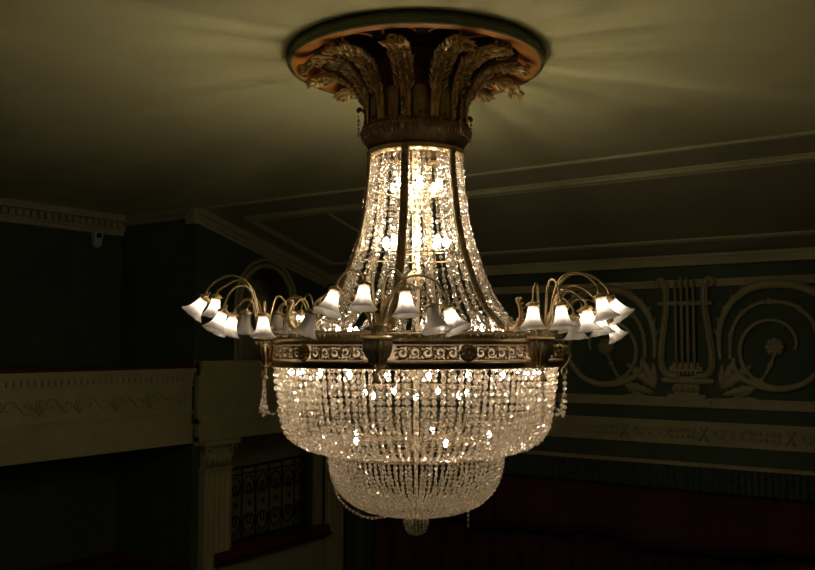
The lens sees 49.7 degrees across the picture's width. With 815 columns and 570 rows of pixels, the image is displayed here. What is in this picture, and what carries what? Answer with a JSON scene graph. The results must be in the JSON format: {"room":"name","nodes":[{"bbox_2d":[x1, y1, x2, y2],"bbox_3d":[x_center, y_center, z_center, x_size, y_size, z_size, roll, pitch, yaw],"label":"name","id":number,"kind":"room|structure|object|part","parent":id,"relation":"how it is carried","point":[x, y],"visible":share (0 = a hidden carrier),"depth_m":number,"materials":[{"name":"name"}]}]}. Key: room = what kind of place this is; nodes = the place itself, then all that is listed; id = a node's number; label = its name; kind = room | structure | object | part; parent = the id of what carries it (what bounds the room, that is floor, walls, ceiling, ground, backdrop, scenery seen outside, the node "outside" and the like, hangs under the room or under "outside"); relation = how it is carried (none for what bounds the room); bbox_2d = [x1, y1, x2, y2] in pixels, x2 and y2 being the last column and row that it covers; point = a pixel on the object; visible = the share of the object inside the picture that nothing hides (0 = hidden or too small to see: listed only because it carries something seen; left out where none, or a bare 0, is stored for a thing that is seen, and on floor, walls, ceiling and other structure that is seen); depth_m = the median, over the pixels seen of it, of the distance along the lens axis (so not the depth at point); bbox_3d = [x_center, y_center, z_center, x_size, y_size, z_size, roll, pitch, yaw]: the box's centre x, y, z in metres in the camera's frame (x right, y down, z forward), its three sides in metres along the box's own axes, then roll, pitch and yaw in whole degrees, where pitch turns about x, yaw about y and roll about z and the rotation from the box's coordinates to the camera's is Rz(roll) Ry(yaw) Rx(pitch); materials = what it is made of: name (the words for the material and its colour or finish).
{"room":"theater auditorium","nodes":[
{"label":"theater auditorium","id":0,"kind":"room"},
{"bbox_2d":[0,221,121,569],"bbox_3d":[-9.510,3.252,9.702,0.292,9.830,15.483,-3,-5,34],"label":"wall","id":1,"kind":"structure","parent":0,"point":[60,294],"depth_m":14.86,"materials":[{"name":"green paint"}]},
{"bbox_2d":[0,197,127,235],"bbox_3d":[-9.385,-1.494,9.758,0.214,0.351,15.181,-3,-5,34],"label":"crown molding","id":2,"kind":"structure","parent":1,"relation":"attached to","point":[11,210],"depth_m":14.87,"materials":[{"name":"beige paint"}]},
{"bbox_2d":[91,231,102,247],"bbox_3d":[-5.490,-0.806,15.559,0.123,0.273,0.176,-3,-5,34],"label":"sensor","id":3,"kind":"object","parent":1,"relation":"attached to","point":[96,236],"visible":1,"depth_m":15.51,"materials":[{"name":"white plastic"}]},
{"bbox_2d":[0,365,196,465],"bbox_3d":[-7.942,1.678,10.031,2.057,1.292,12.734,-3,-5,34],"label":"balcony","id":4,"kind":"object","parent":1,"relation":"attached to","point":[61,413],"visible":1,"depth_m":13.11,"materials":[{"name":"beige paint"}]},
{"bbox_3d":[-7.262,1.024,9.609,0.292,0.044,12.724,-3,-5,34],"label":"velvet rail","id":5,"kind":"part","parent":4,"relation":"part of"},
{"bbox_3d":[-7.254,1.153,9.594,0.390,0.214,12.724,-3,-5,34],"label":"cornice","id":6,"kind":"part","parent":4,"relation":"part of","materials":[{"name":"beige paint"}]},
{"bbox_2d":[115,220,183,564],"bbox_3d":[-4.476,3.640,15.394,1.648,9.830,0.195,-3,-5,34],"label":"wall","id":7,"kind":"structure","parent":0,"point":[151,319],"depth_m":15.41,"materials":[{"name":"green paint"}]},
{"bbox_2d":[123,207,192,225],"bbox_3d":[-4.402,-1.192,15.484,1.843,0.176,0.117,-3,-5,34],"label":"crown molding","id":8,"kind":"structure","parent":7,"relation":"attached to","point":[176,214],"depth_m":15.45,"materials":[{"name":"paint"}]},
{"bbox_2d":[178,220,324,569],"bbox_3d":[-2.675,3.713,16.320,0.292,9.811,3.754,-3,-5,34],"label":"wall","id":9,"kind":"structure","parent":0,"point":[209,256],"depth_m":15.13,"materials":[{"name":"green paint"}]},
{"bbox_2d":[185,208,203,224],"bbox_3d":[-3.636,-1.163,15.056,0.214,0.254,0.234,-3,-5,34],"label":"trim","id":10,"kind":"structure","parent":9,"relation":"attached to","point":[190,218],"depth_m":14.95,"materials":[{"name":"beige paint"}]},
{"bbox_2d":[194,360,324,441],"bbox_3d":[-2.572,2.049,16.151,0.195,1.346,3.325,-3,-5,34],"label":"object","id":11,"kind":"structure","parent":9,"relation":"attached to","point":[228,394],"depth_m":15.44,"materials":[{"name":"beige paint"}]},
{"bbox_2d":[196,207,329,286],"bbox_3d":[-2.585,-0.633,16.367,0.136,1.170,3.481,-3,-5,34],"label":"crown molding","id":12,"kind":"structure","parent":9,"relation":"attached to","point":[212,222],"depth_m":16.15,"materials":[{"name":"beige paint"}]},
{"bbox_2d":[234,258,297,359],"bbox_3d":[-2.606,0.445,16.349,0.098,1.882,1.658,-3,-5,34],"label":"trim","id":13,"kind":"structure","parent":9,"relation":"attached to","point":[239,292],"depth_m":16.01,"materials":[{"name":"beige paint"}]},
{"bbox_2d":[231,455,307,542],"bbox_3d":[-2.585,3.949,16.385,0.056,1.370,2.194,-3,-5,34],"label":"grille","id":14,"kind":"object","parent":9,"relation":"in","point":[241,485],"visible":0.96,"depth_m":16.39,"materials":[{"name":"metal"}]},
{"bbox_3d":[-3.079,3.934,15.655,0.056,1.030,0.297,-3,-5,34],"label":"scroll panel","id":15,"kind":"part","parent":14,"relation":"part of","materials":[{"name":"black metal"}]},
{"bbox_3d":[-2.980,3.931,15.802,0.031,1.326,0.027,-3,-5,34],"label":"post","id":16,"kind":"part","parent":14,"relation":"part of","materials":[{"name":"black metal"}]},
{"bbox_3d":[-2.881,3.954,15.948,0.056,1.030,0.297,-3,-5,34],"label":"scroll panel","id":17,"kind":"part","parent":14,"relation":"part of","materials":[{"name":"black metal"}]},
{"bbox_3d":[-2.781,3.951,16.095,0.031,1.326,0.027,-3,-5,34],"label":"post","id":18,"kind":"part","parent":14,"relation":"part of","materials":[{"name":"black metal"}]},
{"bbox_3d":[-2.682,3.974,16.240,0.056,1.030,0.297,-3,-5,34],"label":"scroll panel","id":19,"kind":"part","parent":14,"relation":"part of","materials":[{"name":"black metal"}]},
{"bbox_3d":[-2.583,3.971,16.388,0.031,1.326,0.027,-3,-5,34],"label":"post","id":20,"kind":"part","parent":14,"relation":"part of","materials":[{"name":"black metal"}]},
{"bbox_3d":[-2.585,4.593,16.341,0.037,0.043,2.194,-3,-5,34],"label":"rail","id":21,"kind":"part","parent":14,"relation":"part of","materials":[{"name":"black metal"}]},
{"bbox_3d":[-2.585,3.362,16.425,0.042,0.194,2.194,-3,-5,34],"label":"rail","id":22,"kind":"part","parent":14,"relation":"part of","materials":[{"name":"black metal"}]},
{"bbox_3d":[-2.483,3.994,16.533,0.056,1.030,0.297,-3,-5,34],"label":"scroll panel","id":23,"kind":"part","parent":14,"relation":"part of","materials":[{"name":"black metal"}]},
{"bbox_3d":[-2.384,3.991,16.680,0.031,1.326,0.027,-3,-5,34],"label":"post","id":24,"kind":"part","parent":14,"relation":"part of","materials":[{"name":"black metal"}]},
{"bbox_3d":[-2.285,4.014,16.826,0.056,1.030,0.297,-3,-5,34],"label":"scroll panel","id":25,"kind":"part","parent":14,"relation":"part of","materials":[{"name":"black metal"}]},
{"bbox_3d":[-2.185,4.011,16.973,0.031,1.326,0.027,-3,-5,34],"label":"post","id":26,"kind":"part","parent":14,"relation":"part of","materials":[{"name":"black metal"}]},
{"bbox_3d":[-2.086,4.034,17.118,0.056,1.030,0.297,-3,-5,34],"label":"scroll panel","id":27,"kind":"part","parent":14,"relation":"part of","materials":[{"name":"black metal"}]},
{"bbox_3d":[-1.987,4.031,17.266,0.031,1.326,0.027,-3,-5,34],"label":"post","id":28,"kind":"part","parent":14,"relation":"part of","materials":[{"name":"black metal"}]},
{"bbox_2d":[229,427,322,546],"bbox_3d":[-2.416,3.708,16.399,0.049,1.892,2.535,-3,-5,34],"label":"door frame","id":29,"kind":"structure","parent":9,"relation":"attached to","point":[317,459],"depth_m":17.28,"materials":[{"name":"beige paint"}]},
{"bbox_2d":[229,535,329,569],"bbox_3d":[-2.337,6.689,16.165,0.214,3.852,2.613,-3,-5,34],"label":"trim","id":30,"kind":"structure","parent":9,"relation":"attached to","point":[308,555],"depth_m":16.50,"materials":[{"name":"beige paint"}]},
{"bbox_2d":[214,523,332,565],"bbox_3d":[-2.443,4.707,16.071,0.290,0.185,3.052,-3,-5,34],"label":"ledge","id":31,"kind":"object","parent":30,"relation":"on","point":[245,550],"visible":0.98,"depth_m":15.92,"materials":[{"name":"red fabric"}]},
{"bbox_2d":[231,279,301,539],"bbox_3d":[-3.545,3.752,17.026,1.940,9.830,3.559,-3,-5,34],"label":"wall","id":32,"kind":"structure","parent":0,"point":[255,449],"depth_m":18.50,"materials":[{"name":"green paint"}]},
{"bbox_2d":[0,0,814,215],"bbox_3d":[-1.851,-2.174,4.520,19.188,0.292,15.483,-3,-5,34],"label":"ceiling","id":33,"kind":"structure","parent":0,"point":[119,107],"depth_m":8.27,"materials":[{"name":"paint"}]},
{"bbox_2d":[181,10,634,535],"bbox_3d":[0.076,0.053,7.034,3.514,3.802,3.400,0,-4,1],"label":"chandelier","id":34,"kind":"object","parent":33,"relation":"hanging from","point":[415,76],"visible":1,"depth_m":6.55,"materials":[{"name":"gold metal"}]},
{"bbox_3d":[-1.580,0.164,6.644,0.194,0.160,0.194,40,-4,3],"label":"lamp shade","id":35,"kind":"part","parent":34,"relation":"part of","materials":[{"name":"white glass"}]},
{"bbox_3d":[-1.532,0.173,6.987,0.194,0.160,0.194,11,4,1],"label":"lamp shade","id":36,"kind":"part","parent":34,"relation":"part of","materials":[{"name":"white glass"}]},
{"bbox_3d":[-1.381,0.269,6.437,0.194,0.160,0.194,22,-19,5],"label":"lamp shade","id":37,"kind":"part","parent":34,"relation":"part of","materials":[{"name":"white glass"}]},
{"bbox_3d":[-1.314,0.140,6.652,0.446,0.432,0.015,0,-4,-1],"label":"lamp arm","id":38,"kind":"part","parent":34,"relation":"part of","materials":[{"name":"gold metal"}]},
{"bbox_3d":[-1.323,0.305,6.582,0.194,0.160,0.194,15,-8,2],"label":"lamp shade","id":39,"kind":"part","parent":34,"relation":"part of","materials":[{"name":"white glass"}]},
{"bbox_3d":[-1.305,0.162,6.825,0.534,0.411,0.017,-3,-5,35],"label":"lamp arm","id":40,"kind":"part","parent":34,"relation":"part of","materials":[{"name":"gold metal"}]},
{"bbox_3d":[-1.222,0.173,6.552,0.325,0.351,0.017,3,-5,-34],"label":"lamp arm","id":41,"kind":"part","parent":34,"relation":"part of","materials":[{"name":"gold metal"}]},
{"bbox_3d":[-1.200,0.228,6.619,0.225,0.252,0.017,1,-4,-14],"label":"lamp arm","id":42,"kind":"part","parent":34,"relation":"part of","materials":[{"name":"gold metal"}]},
{"bbox_3d":[-1.304,0.296,7.063,0.194,0.160,0.194,10,13,0],"label":"lamp shade","id":43,"kind":"part","parent":34,"relation":"part of","materials":[{"name":"white glass"}]},
{"bbox_3d":[-1.187,0.234,6.859,0.015,0.272,0.434,2,-4,-29],"label":"lamp arm","id":44,"kind":"part","parent":34,"relation":"part of","materials":[{"name":"gold metal"}]},
{"bbox_3d":[-1.045,0.299,6.376,0.194,0.160,0.194,0,-7,1],"label":"lamp shade","id":45,"kind":"part","parent":34,"relation":"part of","materials":[{"name":"white glass"}]},
{"bbox_3d":[-1.172,0.333,7.843,0.194,0.160,0.194,10,-3,1],"label":"lamp shade","id":46,"kind":"part","parent":34,"relation":"part of","materials":[{"name":"white glass"}]},
{"bbox_3d":[-1.189,0.346,8.084,0.194,0.160,0.194,16,8,0],"label":"lamp shade","id":47,"kind":"part","parent":34,"relation":"part of","materials":[{"name":"white glass"}]},
{"bbox_3d":[-1.010,0.225,6.873,0.017,0.291,0.415,-1,-4,16],"label":"lamp arm","id":48,"kind":"part","parent":34,"relation":"part of","materials":[{"name":"gold metal"}]},
{"bbox_3d":[-0.875,0.485,6.360,0.040,0.103,0.453,3,-5,-33],"label":"openwork panel","id":49,"kind":"part","parent":34,"relation":"part of","materials":[{"name":"gold metal"}]},
{"bbox_3d":[-0.951,0.340,7.077,0.194,0.160,0.194,-4,10,1],"label":"lamp shade","id":50,"kind":"part","parent":34,"relation":"part of","materials":[{"name":"white glass"}]},
{"bbox_3d":[-1.010,0.319,7.637,0.194,0.160,0.194,6,-9,1],"label":"lamp shade","id":51,"kind":"part","parent":34,"relation":"part of","materials":[{"name":"white glass"}]},
{"bbox_3d":[-0.994,0.270,7.830,0.346,0.332,0.015,0,-4,6],"label":"lamp arm","id":52,"kind":"part","parent":34,"relation":"part of","materials":[{"name":"gold metal"}]},
{"bbox_3d":[-0.996,0.269,7.951,0.435,0.351,0.017,-3,-5,35],"label":"lamp arm","id":53,"kind":"part","parent":34,"relation":"part of","materials":[{"name":"gold metal"}]},
{"bbox_3d":[-1.008,0.337,8.261,0.194,0.160,0.194,9,16,0],"label":"lamp shade","id":54,"kind":"part","parent":34,"relation":"part of","materials":[{"name":"white glass"}]},
{"bbox_3d":[-0.913,0.273,7.720,0.245,0.312,0.017,3,-5,-39],"label":"lamp arm","id":55,"kind":"part","parent":34,"relation":"part of","materials":[{"name":"gold metal"}]},
{"bbox_3d":[-0.650,0.258,5.761,0.194,0.160,0.194,20,-7,2],"label":"lamp shade","id":56,"kind":"part","parent":34,"relation":"part of","materials":[{"name":"white glass"}]},
{"bbox_3d":[-0.905,0.264,8.038,0.016,0.372,0.456,2,-4,-24],"label":"lamp arm","id":57,"kind":"part","parent":34,"relation":"part of","materials":[{"name":"gold metal"}]},
{"bbox_3d":[-0.485,0.106,5.612,0.194,0.160,0.194,16,-18,4],"label":"lamp shade","id":58,"kind":"part","parent":34,"relation":"part of","materials":[{"name":"white glass"}]},
{"bbox_3d":[-0.483,0.462,6.008,0.435,0.103,0.142,-1,-4,13],"label":"openwork panel","id":59,"kind":"part","parent":34,"relation":"part of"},
{"bbox_3d":[-0.426,0.162,5.805,0.409,0.272,0.085,0,-4,1],"label":"lamp arm","id":60,"kind":"part","parent":34,"relation":"part of","materials":[{"name":"gold metal"}]},
{"bbox_3d":[-0.343,0.092,5.731,0.325,0.402,0.017,3,-5,-39],"label":"lamp arm","id":61,"kind":"part","parent":34,"relation":"part of","materials":[{"name":"gold metal"}]},
{"bbox_3d":[-0.280,0.075,5.599,0.194,0.160,0.194,3,-13,1],"label":"lamp shade","id":62,"kind":"part","parent":34,"relation":"part of","materials":[{"name":"white glass"}]},
{"bbox_3d":[-0.334,-1.389,7.086,0.044,0.276,0.113,0,-4,-3],"label":"drum panel","id":63,"kind":"part","parent":34,"relation":"part of","materials":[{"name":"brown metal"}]},
{"bbox_3d":[-0.243,0.091,5.716,0.017,0.402,0.235,-1,-4,17],"label":"lamp arm","id":64,"kind":"part","parent":34,"relation":"part of","materials":[{"name":"gold metal"}]},
{"bbox_3d":[-0.268,-1.403,6.889,0.044,0.276,0.113,3,-5,-33],"label":"drum panel","id":65,"kind":"part","parent":34,"relation":"part of","materials":[{"name":"brown metal"}]},
{"bbox_2d":[368,313,386,334],"bbox_3d":[-0.201,0.263,5.836,0.120,0.150,0.120,-3,-5,35],"label":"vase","id":66,"kind":"object","parent":34,"relation":"on","point":[377,327],"depth_m":5.80,"materials":[{"name":"gold metal"}]},
{"bbox_3d":[-0.172,-0.342,7.042,0.054,0.080,0.054,0,-4,1],"label":"bulb","id":67,"kind":"part","parent":34,"relation":"part of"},
{"bbox_3d":[-0.102,0.089,5.620,0.016,0.392,0.456,2,-4,-23],"label":"lamp arm","id":68,"kind":"part","parent":34,"relation":"part of","materials":[{"name":"gold metal"}]},
{"bbox_3d":[-0.112,-1.412,6.752,0.113,0.276,0.044,-2,-4,26],"label":"drum panel","id":69,"kind":"part","parent":34,"relation":"part of","materials":[{"name":"brown metal"}]},
{"bbox_3d":[-0.017,0.137,5.649,0.349,0.302,0.361,0,-4,1],"label":"lamp arm","id":70,"kind":"part","parent":34,"relation":"part of","materials":[{"name":"gold metal"}]},
{"bbox_3d":[-0.011,0.112,5.406,0.194,0.160,0.194,-3,-11,0],"label":"lamp shade","id":71,"kind":"part","parent":34,"relation":"part of","materials":[{"name":"white glass"}]},
{"bbox_3d":[0.039,0.111,5.716,0.449,0.360,0.245,0,-4,1],"label":"lamp arm","id":72,"kind":"part","parent":34,"relation":"part of","materials":[{"name":"gold metal"}]},
{"bbox_3d":[0.068,0.321,6.994,0.140,2.950,0.140,0,-4,1],"label":"central stem","id":73,"kind":"part","parent":34,"relation":"part of","materials":[{"name":"metal"}]},
{"bbox_3d":[0.068,-1.796,7.138,2.070,0.095,2.070,0,-4,1],"label":"ceiling plate","id":74,"kind":"part","parent":34,"relation":"part of","materials":[{"name":"green paint"}]},
{"bbox_3d":[0.068,0.434,6.986,2.330,0.085,2.330,0,-4,1],"label":"moulding","id":75,"kind":"part","parent":34,"relation":"part of","materials":[{"name":"brown metal"}]},
{"bbox_3d":[0.068,0.612,6.974,2.320,0.063,2.320,0,-4,1],"label":"moulding","id":76,"kind":"part","parent":34,"relation":"part of","materials":[{"name":"gold metal"}]},
{"bbox_3d":[0.092,-1.415,6.710,0.113,0.276,0.044,0,-4,-3],"label":"drum panel","id":77,"kind":"part","parent":34,"relation":"part of","materials":[{"name":"brown metal"}]},
{"bbox_3d":[0.178,0.361,8.602,0.194,0.160,0.194,7,15,0],"label":"lamp shade","id":78,"kind":"part","parent":34,"relation":"part of","materials":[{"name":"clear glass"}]},
{"bbox_3d":[0.134,0.451,5.855,0.453,0.103,0.040,0,-4,-3],"label":"openwork panel","id":79,"kind":"part","parent":34,"relation":"part of","materials":[{"name":"gold metal"}]},
{"bbox_3d":[0.214,-0.793,7.191,0.054,0.080,0.054,0,-4,1],"label":"bulb","id":80,"kind":"part","parent":34,"relation":"part of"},
{"bbox_3d":[0.165,0.207,5.452,0.194,0.160,0.194,-12,-17,-2],"label":"lamp shade","id":81,"kind":"part","parent":34,"relation":"part of","materials":[{"name":"white glass"}]},
{"bbox_3d":[0.236,-0.354,6.868,0.054,0.080,0.054,0,-4,1],"label":"bulb","id":82,"kind":"part","parent":34,"relation":"part of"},
{"bbox_3d":[0.289,-1.411,6.776,0.113,0.276,0.044,3,-5,-33],"label":"drum panel","id":83,"kind":"part","parent":34,"relation":"part of","materials":[{"name":"brown metal"}]},
{"bbox_3d":[0.287,0.220,5.573,0.194,0.160,0.194,-24,-17,-4],"label":"lamp shade","id":84,"kind":"part","parent":34,"relation":"part of","materials":[{"name":"white glass"}]},
{"bbox_3d":[0.427,-1.400,6.931,0.044,0.276,0.113,-2,-4,26],"label":"drum panel","id":85,"kind":"part","parent":34,"relation":"part of","materials":[{"name":"brown metal"}]},
{"bbox_3d":[0.636,0.462,6.019,0.142,0.103,0.435,-4,-5,43],"label":"openwork panel","id":86,"kind":"part","parent":34,"relation":"part of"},
{"bbox_3d":[0.848,0.215,5.949,0.194,0.160,0.194,1,-8,1],"label":"lamp shade","id":87,"kind":"part","parent":34,"relation":"part of","materials":[{"name":"white glass"}]},
{"bbox_3d":[0.889,0.150,6.062,0.016,0.332,0.236,-1,-4,20],"label":"lamp arm","id":88,"kind":"part","parent":34,"relation":"part of","materials":[{"name":"gold metal"}]},
{"bbox_2d":[534,315,549,335],"bbox_3d":[0.937,0.286,6.182,0.120,0.150,0.120,-1,-4,21],"label":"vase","id":89,"kind":"object","parent":34,"relation":"on","point":[546,321],"depth_m":6.15,"materials":[{"name":"gold metal"}]},
{"bbox_3d":[0.991,0.134,6.054,0.106,0.362,0.238,0,-4,1],"label":"lamp arm","id":90,"kind":"part","parent":34,"relation":"part of","materials":[{"name":"gold metal"}]},
{"bbox_2d":[547,320,558,333],"bbox_3d":[1.206,0.365,7.339,0.120,0.150,0.120,0,-4,6],"label":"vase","id":91,"kind":"object","parent":34,"relation":"on","point":[549,331],"depth_m":7.30,"materials":[{"name":"glass"}]},
{"bbox_3d":[1.077,0.493,6.475,0.040,0.103,0.453,-2,-4,27],"label":"openwork panel","id":92,"kind":"part","parent":34,"relation":"part of","materials":[{"name":"gold metal"}]},
{"bbox_3d":[1.084,0.205,6.289,0.315,0.251,0.017,3,-5,-34],"label":"lamp arm","id":93,"kind":"part","parent":34,"relation":"part of","materials":[{"name":"gold metal"}]},
{"bbox_3d":[1.343,0.326,7.836,0.194,0.160,0.194,-6,20,1],"label":"lamp shade","id":94,"kind":"part","parent":34,"relation":"part of","materials":[{"name":"white glass"}]},
{"bbox_3d":[1.039,0.213,5.927,0.194,0.160,0.194,-3,-11,0],"label":"lamp shade","id":95,"kind":"part","parent":34,"relation":"part of","materials":[{"name":"white glass"}]},
{"bbox_3d":[1.103,0.175,6.143,0.295,0.292,0.091,0,-4,1],"label":"lamp arm","id":96,"kind":"part","parent":34,"relation":"part of","materials":[{"name":"gold metal"}]},
{"bbox_3d":[1.162,0.163,6.249,0.411,0.332,0.122,0,-4,1],"label":"lamp arm","id":97,"kind":"part","parent":34,"relation":"part of","materials":[{"name":"gold metal"}]},
{"bbox_3d":[1.376,0.234,7.515,0.435,0.362,0.016,4,-5,-44],"label":"lamp arm","id":98,"kind":"part","parent":34,"relation":"part of","materials":[{"name":"gold metal"}]},
{"bbox_3d":[1.140,0.113,6.101,0.372,0.411,0.174,0,-4,1],"label":"lamp arm","id":99,"kind":"part","parent":34,"relation":"part of","materials":[{"name":"gold metal"}]},
{"bbox_3d":[1.214,0.314,6.371,0.194,0.160,0.194,-5,0,0],"label":"lamp shade","id":100,"kind":"part","parent":34,"relation":"part of","materials":[{"name":"white glass"}]},
{"bbox_3d":[1.462,0.260,7.380,0.476,0.292,0.016,1,-4,-7],"label":"lamp arm","id":101,"kind":"part","parent":34,"relation":"part of","materials":[{"name":"gold metal"}]},
{"bbox_3d":[1.195,0.118,6.191,0.476,0.412,0.015,0,-4,1],"label":"lamp arm","id":102,"kind":"part","parent":34,"relation":"part of","materials":[{"name":"gold metal"}]},
{"bbox_3d":[1.254,0.244,6.097,0.194,0.160,0.194,-8,-6,0],"label":"lamp shade","id":103,"kind":"part","parent":34,"relation":"part of","materials":[{"name":"white glass"}]},
{"bbox_3d":[1.380,0.277,6.297,0.194,0.160,0.194,-14,0,0],"label":"lamp shade","id":104,"kind":"part","parent":34,"relation":"part of","materials":[{"name":"white glass"}]},
{"bbox_3d":[1.337,0.156,6.008,0.194,0.160,0.194,-15,-10,-1],"label":"lamp shade","id":105,"kind":"part","parent":34,"relation":"part of","materials":[{"name":"white glass"}]},
{"bbox_3d":[1.734,0.381,7.407,0.194,0.160,0.194,-34,1,0],"label":"lamp shade","id":106,"kind":"part","parent":34,"relation":"part of","materials":[{"name":"white glass"}]},
{"bbox_3d":[1.474,0.164,6.185,0.194,0.160,0.194,-38,-3,-2],"label":"lamp shade","id":107,"kind":"part","parent":34,"relation":"part of","materials":[{"name":"white glass"}]},
{"bbox_2d":[207,135,814,280],"bbox_3d":[3.542,-1.137,12.432,19.188,1.286,3.754,-3,-5,34],"label":"ceiling","id":108,"kind":"structure","parent":0,"point":[774,199],"depth_m":12.67,"materials":[{"name":"paint"}]},
{"bbox_2d":[201,131,814,265],"bbox_3d":[3.486,-1.121,11.974,15.142,0.797,2.943,-3,-5,34],"label":"molding","id":109,"kind":"structure","parent":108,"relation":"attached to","point":[254,220],"depth_m":12.13,"materials":[{"name":"paint"}]},
{"bbox_2d":[324,260,814,569],"bbox_3d":[4.806,3.934,13.323,15.434,8.962,0.292,-3,-5,34],"label":"wall","id":110,"kind":"structure","parent":0,"point":[791,366],"depth_m":13.79,"materials":[{"name":"green paint"}]},
{"bbox_2d":[325,446,345,569],"bbox_3d":[-1.416,5.882,17.165,0.429,5.599,0.117,-3,-5,34],"label":"door frame","id":111,"kind":"structure","parent":110,"relation":"attached to","point":[335,512],"depth_m":17.23,"materials":[{"name":"beige paint"}]},
{"bbox_2d":[356,446,363,569],"bbox_3d":[-0.918,5.860,16.840,0.098,5.599,0.098,-3,-5,34],"label":"trim","id":112,"kind":"structure","parent":110,"relation":"attached to","point":[359,520],"depth_m":16.88,"materials":[{"name":"green paint"}]},
{"bbox_2d":[324,403,814,452],"bbox_3d":[4.581,2.265,13.365,15.142,0.361,0.079,-3,-5,34],"label":"trim","id":113,"kind":"structure","parent":110,"relation":"attached to","point":[717,434],"depth_m":13.73,"materials":[{"name":"paint"}]},
{"bbox_2d":[324,247,814,283],"bbox_3d":[4.571,-0.397,13.531,15.142,0.176,0.117,-3,-5,34],"label":"crown molding","id":114,"kind":"structure","parent":110,"relation":"attached to","point":[804,253],"depth_m":14.04,"materials":[{"name":"beige paint"}]},
{"bbox_2d":[324,274,814,299],"bbox_3d":[4.587,-0.035,13.530,15.142,0.117,0.058,-3,-5,34],"label":"trim","id":115,"kind":"structure","parent":110,"relation":"attached to","point":[810,278],"depth_m":14.08,"materials":[{"name":"paint"}]},
{"bbox_2d":[326,385,814,411],"bbox_3d":[4.587,1.798,13.405,15.142,0.146,0.058,-3,-5,34],"label":"trim","id":116,"kind":"structure","parent":110,"relation":"attached to","point":[775,405],"depth_m":13.90,"materials":[{"name":"paint"}]},
{"bbox_2d":[326,435,814,475],"bbox_3d":[4.584,2.737,13.337,15.142,0.058,0.068,-3,-5,34],"label":"trim","id":117,"kind":"structure","parent":110,"relation":"attached to","point":[629,459],"depth_m":13.68,"materials":[{"name":"paint"}]},
{"bbox_2d":[362,442,814,501],"bbox_3d":[4.615,2.948,13.266,13.286,0.372,0.078,-3,-5,34],"label":"curtain pelmet","id":118,"kind":"object","parent":110,"relation":"attached to","point":[771,485],"visible":0.66,"depth_m":13.69,"materials":[{"name":"fabric"}]},
{"bbox_2d":[365,463,814,559],"bbox_3d":[4.686,3.506,13.339,13.280,1.283,0.108,-3,-5,34],"label":"curtain valance","id":119,"kind":"object","parent":110,"relation":"hanging from","point":[660,518],"visible":0.59,"depth_m":13.90,"materials":[{"name":"fabric"}]},
{"bbox_2d":[521,285,659,399],"bbox_3d":[2.954,0.926,14.541,2.455,1.868,0.104,-3,-5,34],"label":"relief","id":120,"kind":"object","parent":110,"relation":"attached to","point":[649,377],"visible":0.66,"depth_m":14.09,"materials":[{"name":"paint"}]},
{"bbox_2d":[598,339,613,354],"bbox_3d":[3.236,1.007,14.344,0.263,0.263,0.103,-3,-5,34],"label":"flower","id":121,"kind":"object","parent":120,"relation":"on","point":[604,347],"depth_m":14.32,"materials":[{"name":"paint"}]},
{"bbox_3d":[3.559,1.440,14.115,0.810,0.778,0.073,-3,-5,34],"label":"stem","id":122,"kind":"part","parent":120,"relation":"part of","materials":[{"name":"paint"}]},
{"bbox_2d":[373,511,814,569],"bbox_3d":[4.872,5.639,13.469,13.280,5.521,0.215,-3,-5,34],"label":"stage curtain","id":123,"kind":"object","parent":110,"relation":"hanging from","point":[447,543],"visible":0.23,"depth_m":15.39,"materials":[{"name":"fabric"}]},
{"bbox_2d":[654,275,716,406],"bbox_3d":[4.302,0.862,13.614,0.967,2.003,0.134,-3,-5,34],"label":"relief","id":124,"kind":"object","parent":110,"relation":"attached to","point":[687,392],"visible":1,"depth_m":13.56,"materials":[{"name":"paint"}]},
{"bbox_3d":[4.059,0.679,13.800,0.372,1.613,0.118,-3,-5,34],"label":"lyre arm","id":125,"kind":"part","parent":124,"relation":"part of","materials":[{"name":"paint"}]},
{"bbox_3d":[4.553,0.657,13.466,0.372,1.613,0.118,-3,-5,34],"label":"lyre arm","id":126,"kind":"part","parent":124,"relation":"part of","materials":[{"name":"paint"}]},
{"bbox_2d":[713,278,814,399],"bbox_3d":[5.665,0.801,12.710,2.454,1.868,0.104,-3,-5,34],"label":"relief","id":127,"kind":"object","parent":110,"relation":"attached to","point":[732,375],"visible":1,"depth_m":13.05,"materials":[{"name":"paint"}]},
{"bbox_3d":[5.079,1.370,13.088,0.810,0.778,0.073,-3,-5,34],"label":"stem","id":128,"kind":"part","parent":127,"relation":"part of","materials":[{"name":"paint"}]},
{"bbox_2d":[765,338,784,355],"bbox_3d":[5.383,0.908,12.893,0.263,0.263,0.103,-3,-5,34],"label":"flower","id":129,"kind":"object","parent":127,"relation":"on","point":[774,347],"depth_m":12.86,"materials":[{"name":"paint"}]},
{"bbox_2d":[372,446,811,569],"bbox_3d":[5.643,4.791,15.140,19.188,7.500,0.292,-3,-5,34],"label":"wall","id":130,"kind":"structure","parent":0,"point":[430,446],"depth_m":19.25,"materials":[{"name":"paint"}]},
{"bbox_3d":[-0.233,8.039,6.219,19.188,0.195,21.255,-3,-5,34],"label":"floor","id":131,"kind":"structure","parent":0,"visible":0},
{"bbox_2d":[34,551,133,569],"bbox_3d":[-6.777,6.455,12.745,0.488,3.854,6.386,-3,-5,34],"label":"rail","id":132,"kind":"object","parent":131,"relation":"on","point":[105,561],"visible":0.71,"depth_m":14.88,"materials":[{"name":"red fabric"}]},
{"bbox_2d":[116,557,187,569],"bbox_3d":[-4.307,6.606,14.675,1.336,3.814,0.410,-3,-5,34],"label":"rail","id":133,"kind":"object","parent":131,"relation":"on","point":[135,563],"visible":1,"depth_m":14.81,"materials":[{"name":"red fabric"}]},
{"bbox_2d":[194,438,240,569],"bbox_3d":[-3.243,5.583,14.861,0.251,5.882,0.838,-3,-5,34],"label":"pilaster","id":134,"kind":"object","parent":131,"relation":"on","point":[214,472],"visible":1,"depth_m":14.90,"materials":[{"name":"beige paint"}]}
]}

